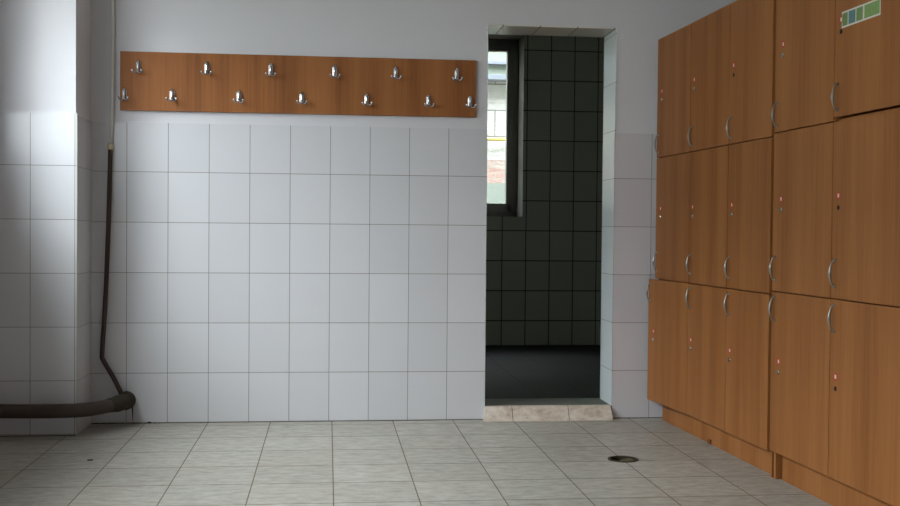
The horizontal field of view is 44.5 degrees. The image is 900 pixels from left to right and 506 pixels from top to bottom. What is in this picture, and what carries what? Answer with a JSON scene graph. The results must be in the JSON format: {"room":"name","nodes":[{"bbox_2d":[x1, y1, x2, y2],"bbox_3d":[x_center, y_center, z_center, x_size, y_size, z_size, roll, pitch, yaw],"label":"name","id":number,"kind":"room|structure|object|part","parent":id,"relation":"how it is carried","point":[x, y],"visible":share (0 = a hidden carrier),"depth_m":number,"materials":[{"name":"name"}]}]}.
{"room":"changing room","nodes":[
{"label":"changing room","id":0,"kind":"room"},
{"bbox_2d":[0,0,91,436],"bbox_3d":[-1.938,-0.827,5.233,0.393,3.350,0.330,0,1,-6],"label":"wall pillar","id":1,"kind":"structure","parent":0,"point":[46,124],"depth_m":5.09,"materials":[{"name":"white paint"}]},
{"bbox_2d":[91,0,736,423],"bbox_3d":[-0.123,-0.771,5.721,4.810,3.450,0.258,0,1,-6],"label":"wall","id":2,"kind":"structure","parent":0,"point":[264,267],"depth_m":5.56,"materials":[{"name":"white tile"}]},
{"bbox_2d":[0,0,135,420],"bbox_3d":[-1.778,-0.833,5.123,0.283,3.329,0.749,2,2,42],"label":"pipe","id":3,"kind":"object","parent":2,"relation":"attached to","point":[125,400],"visible":1,"depth_m":5.38,"materials":[{"name":"black metal"}]},
{"bbox_2d":[117,51,476,117],"bbox_3d":[-0.747,-0.842,5.492,1.773,0.289,0.064,0,1,-6],"label":"coat rack","id":4,"kind":"object","parent":2,"relation":"attached to","point":[149,81],"visible":1,"depth_m":5.51,"materials":[{"name":"brown wood"}]},
{"bbox_2d":[0,418,832,505],"bbox_3d":[0.178,0.969,2.054,3.920,0.070,7.220,0,1,-6],"label":"floor","id":5,"kind":"structure","parent":0,"point":[422,462],"depth_m":4.54,"materials":[{"name":"tile"}]},
{"bbox_2d":[93,422,155,423],"bbox_3d":[-1.605,0.844,5.460,0.322,0.012,0.011,0,1,-6],"label":"grime","id":6,"kind":"object","parent":5,"relation":"on","point":[132,422],"visible":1,"depth_m":5.46,"materials":[{"name":"black"}]},
{"bbox_2d":[483,398,612,420],"bbox_3d":[0.494,0.824,5.809,0.677,0.069,0.322,0,1,-6],"label":"sill","id":7,"kind":"structure","parent":5,"relation":"on","point":[524,409],"depth_m":5.69,"materials":[{"name":"stone"}]},
{"bbox_2d":[608,456,638,462],"bbox_3d":[0.740,0.907,4.710,0.131,0.053,0.131,0,1,-6],"label":"floor drain","id":8,"kind":"object","parent":5,"relation":"in","point":[624,459],"visible":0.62,"depth_m":4.74,"materials":[{"name":"metal"}]},
{"bbox_3d":[0.752,0.898,4.714,0.074,0.026,0.076,0,1,-6],"label":"lid","id":9,"kind":"part","parent":8,"relation":"part of","materials":[{"name":"black metal"}]},
{"bbox_2d":[646,0,775,476],"bbox_3d":[1.388,-0.103,5.070,0.559,1.969,1.365,0,1,-9],"label":"tall cabinet","id":10,"kind":"object","parent":5,"relation":"on","point":[709,320],"visible":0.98,"depth_m":4.90,"materials":[{"name":"brown wood"}]},
{"bbox_3d":[1.024,0.202,5.684,0.026,0.103,0.013,0,1,-13],"label":"handle","id":11,"kind":"part","parent":10,"relation":"part of","materials":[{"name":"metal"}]},
{"bbox_3d":[1.058,0.043,5.687,0.026,0.103,0.013,0,1,-9],"label":"handle","id":12,"kind":"part","parent":10,"relation":"part of","materials":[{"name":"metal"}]},
{"bbox_3d":[1.063,-0.562,5.675,0.026,0.103,0.013,0,1,-9],"label":"handle","id":13,"kind":"part","parent":10,"relation":"part of","materials":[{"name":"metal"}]},
{"bbox_3d":[1.090,0.453,5.487,0.018,0.625,0.471,0,1,-13],"label":"door","id":14,"kind":"part","parent":10,"relation":"part of","materials":[{"name":"brown wood"}]},
{"bbox_3d":[1.113,-0.174,5.477,0.018,0.620,0.471,0,1,-9],"label":"door","id":15,"kind":"part","parent":10,"relation":"part of","materials":[{"name":"brown wood"}]},
{"bbox_3d":[1.118,-0.792,5.466,0.018,0.610,0.466,0,1,-9],"label":"door","id":16,"kind":"part","parent":10,"relation":"part of","materials":[{"name":"brown wood"}]},
{"bbox_3d":[1.129,0.054,5.218,0.026,0.103,0.013,0,1,-9],"label":"handle","id":17,"kind":"part","parent":10,"relation":"part of","materials":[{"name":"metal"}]},
{"bbox_3d":[1.128,0.212,5.221,0.026,0.103,0.013,0,1,-9],"label":"handle","id":18,"kind":"part","parent":10,"relation":"part of","materials":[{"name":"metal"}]},
{"bbox_3d":[1.135,-0.552,5.205,0.026,0.103,0.013,0,1,-9],"label":"handle","id":19,"kind":"part","parent":10,"relation":"part of","materials":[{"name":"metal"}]},
{"bbox_3d":[1.177,0.463,5.029,0.018,0.625,0.455,0,1,-9],"label":"door","id":20,"kind":"part","parent":10,"relation":"part of","materials":[{"name":"brown wood"}]},
{"bbox_3d":[1.182,-0.163,5.018,0.018,0.620,0.450,0,1,-9],"label":"door","id":21,"kind":"part","parent":10,"relation":"part of","materials":[{"name":"brown wood"}]},
{"bbox_3d":[1.188,-0.782,5.002,0.018,0.610,0.455,0,1,-9],"label":"door","id":22,"kind":"part","parent":10,"relation":"part of","materials":[{"name":"brown wood"}]},
{"bbox_3d":[1.197,0.222,4.768,0.026,0.103,0.013,0,1,-9],"label":"handle","id":23,"kind":"part","parent":10,"relation":"part of","materials":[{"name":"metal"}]},
{"bbox_3d":[1.198,0.064,4.764,0.026,0.103,0.013,0,1,-9],"label":"handle","id":24,"kind":"part","parent":10,"relation":"part of","materials":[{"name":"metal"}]},
{"bbox_3d":[1.204,-0.542,4.751,0.026,0.103,0.013,0,1,-9],"label":"handle","id":25,"kind":"part","parent":10,"relation":"part of","materials":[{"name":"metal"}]},
{"bbox_3d":[1.244,0.473,4.591,0.018,0.625,0.422,0,1,-9],"label":"door","id":26,"kind":"part","parent":10,"relation":"part of","materials":[{"name":"brown wood"}]},
{"bbox_3d":[1.249,-0.153,4.578,0.018,0.620,0.422,0,1,-9],"label":"door","id":27,"kind":"part","parent":10,"relation":"part of","materials":[{"name":"brown wood"}]},
{"bbox_3d":[1.254,-0.772,4.565,0.018,0.610,0.422,0,1,-9],"label":"door","id":28,"kind":"part","parent":10,"relation":"part of","materials":[{"name":"brown wood"}]},
{"bbox_2d":[768,0,899,505],"bbox_3d":[1.614,-0.085,3.691,0.525,1.995,1.400,0,1,-9],"label":"tall cabinet","id":29,"kind":"object","parent":5,"relation":"on","point":[834,266],"visible":1,"depth_m":3.85,"materials":[{"name":"brown wood"}]},
{"bbox_3d":[1.264,0.219,4.326,0.026,0.103,0.013,0,1,-9],"label":"handle","id":30,"kind":"part","parent":29,"relation":"part of","materials":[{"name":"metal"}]},
{"bbox_3d":[1.265,0.061,4.323,0.026,0.103,0.013,0,1,-9],"label":"handle","id":31,"kind":"part","parent":29,"relation":"part of","materials":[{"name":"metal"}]},
{"bbox_3d":[1.271,-0.544,4.310,0.026,0.103,0.013,0,1,-9],"label":"handle","id":32,"kind":"part","parent":29,"relation":"part of","materials":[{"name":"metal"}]},
{"bbox_3d":[1.314,0.472,4.126,0.018,0.629,0.471,0,1,-9],"label":"door","id":33,"kind":"part","parent":29,"relation":"part of","materials":[{"name":"brown wood"}]},
{"bbox_3d":[1.320,-0.156,4.113,0.018,0.619,0.471,0,1,-9],"label":"door","id":34,"kind":"part","parent":29,"relation":"part of","materials":[{"name":"brown wood"}]},
{"bbox_3d":[1.325,-0.781,4.100,0.018,0.624,0.471,0,1,-9],"label":"door","id":35,"kind":"part","parent":29,"relation":"part of","materials":[{"name":"brown wood"}]},
{"bbox_3d":[1.335,0.230,3.857,0.026,0.103,0.013,0,1,-9],"label":"handle","id":36,"kind":"part","parent":29,"relation":"part of","materials":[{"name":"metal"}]},
{"bbox_3d":[1.336,0.071,3.853,0.026,0.103,0.013,0,1,-9],"label":"handle","id":37,"kind":"part","parent":29,"relation":"part of","materials":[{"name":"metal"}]},
{"bbox_3d":[1.342,-0.545,3.841,0.026,0.103,0.013,0,1,-9],"label":"handle","id":38,"kind":"part","parent":29,"relation":"part of","materials":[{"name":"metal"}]},
{"bbox_3d":[1.386,0.483,3.654,0.018,0.629,0.476,0,1,-9],"label":"door","id":39,"kind":"part","parent":29,"relation":"part of","materials":[{"name":"brown wood"}]},
{"bbox_3d":[1.391,-0.145,3.641,0.018,0.619,0.476,0,1,-9],"label":"door","id":40,"kind":"part","parent":29,"relation":"part of","materials":[{"name":"brown wood"}]},
{"bbox_3d":[1.397,-0.776,3.627,0.018,0.612,0.476,0,1,-9],"label":"door","id":41,"kind":"part","parent":29,"relation":"part of","materials":[{"name":"brown wood"}]},
{"bbox_2d":[485,345,599,398],"bbox_3d":[0.472,0.861,7.559,3.200,0.120,3.200,0,1,-6],"label":"floor","id":42,"kind":"structure","parent":0,"point":[511,371],"depth_m":7.47,"materials":[{"name":"tile"}]},
{"bbox_2d":[485,34,603,344],"bbox_3d":[0.741,-1.264,9.344,10.500,5.100,0.380,0,1,-6],"label":"wall","id":43,"kind":"structure","parent":0,"point":[543,263],"depth_m":9.19,"materials":[{"name":"grey tile"}]},
{"bbox_2d":[487,39,517,216],"bbox_3d":[-0.094,-1.067,9.365,1.348,1.510,0.082,0,1,-6],"label":"window","id":44,"kind":"structure","parent":43,"relation":"in","point":[509,209],"depth_m":9.40,"materials":[{"name":"grey paint"}]},
{"bbox_3d":[-9.124,1.622,-8.435,42.000,0.100,54.000,0,1,-6],"label":"ground","id":45,"kind":"structure","parent":0,"visible":0},
{"bbox_2d":[487,82,505,203],"bbox_3d":[0.400,-1.332,12.406,10.500,5.100,0.355,0,1,-6],"label":"wall","id":46,"kind":"structure","parent":45,"relation":"on","point":[496,111],"depth_m":12.25,"materials":[{"name":"stone"}]},
{"bbox_2d":[487,138,505,140],"bbox_3d":[0.674,-1.255,12.202,4.800,0.060,0.114,0,1,-6],"label":"gas pipe","id":47,"kind":"object","parent":46,"relation":"attached to","point":[488,139],"visible":0.02,"depth_m":12.14,"materials":[{"name":"yellow paint"}]},
{"bbox_2d":[488,52,505,81],"bbox_3d":[0.688,-2.195,12.137,5.000,0.598,0.204,0,1,-6],"label":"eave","id":48,"kind":"object","parent":46,"relation":"attached to","point":[496,60],"visible":0.02,"depth_m":12.07,"materials":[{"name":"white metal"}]}
]}

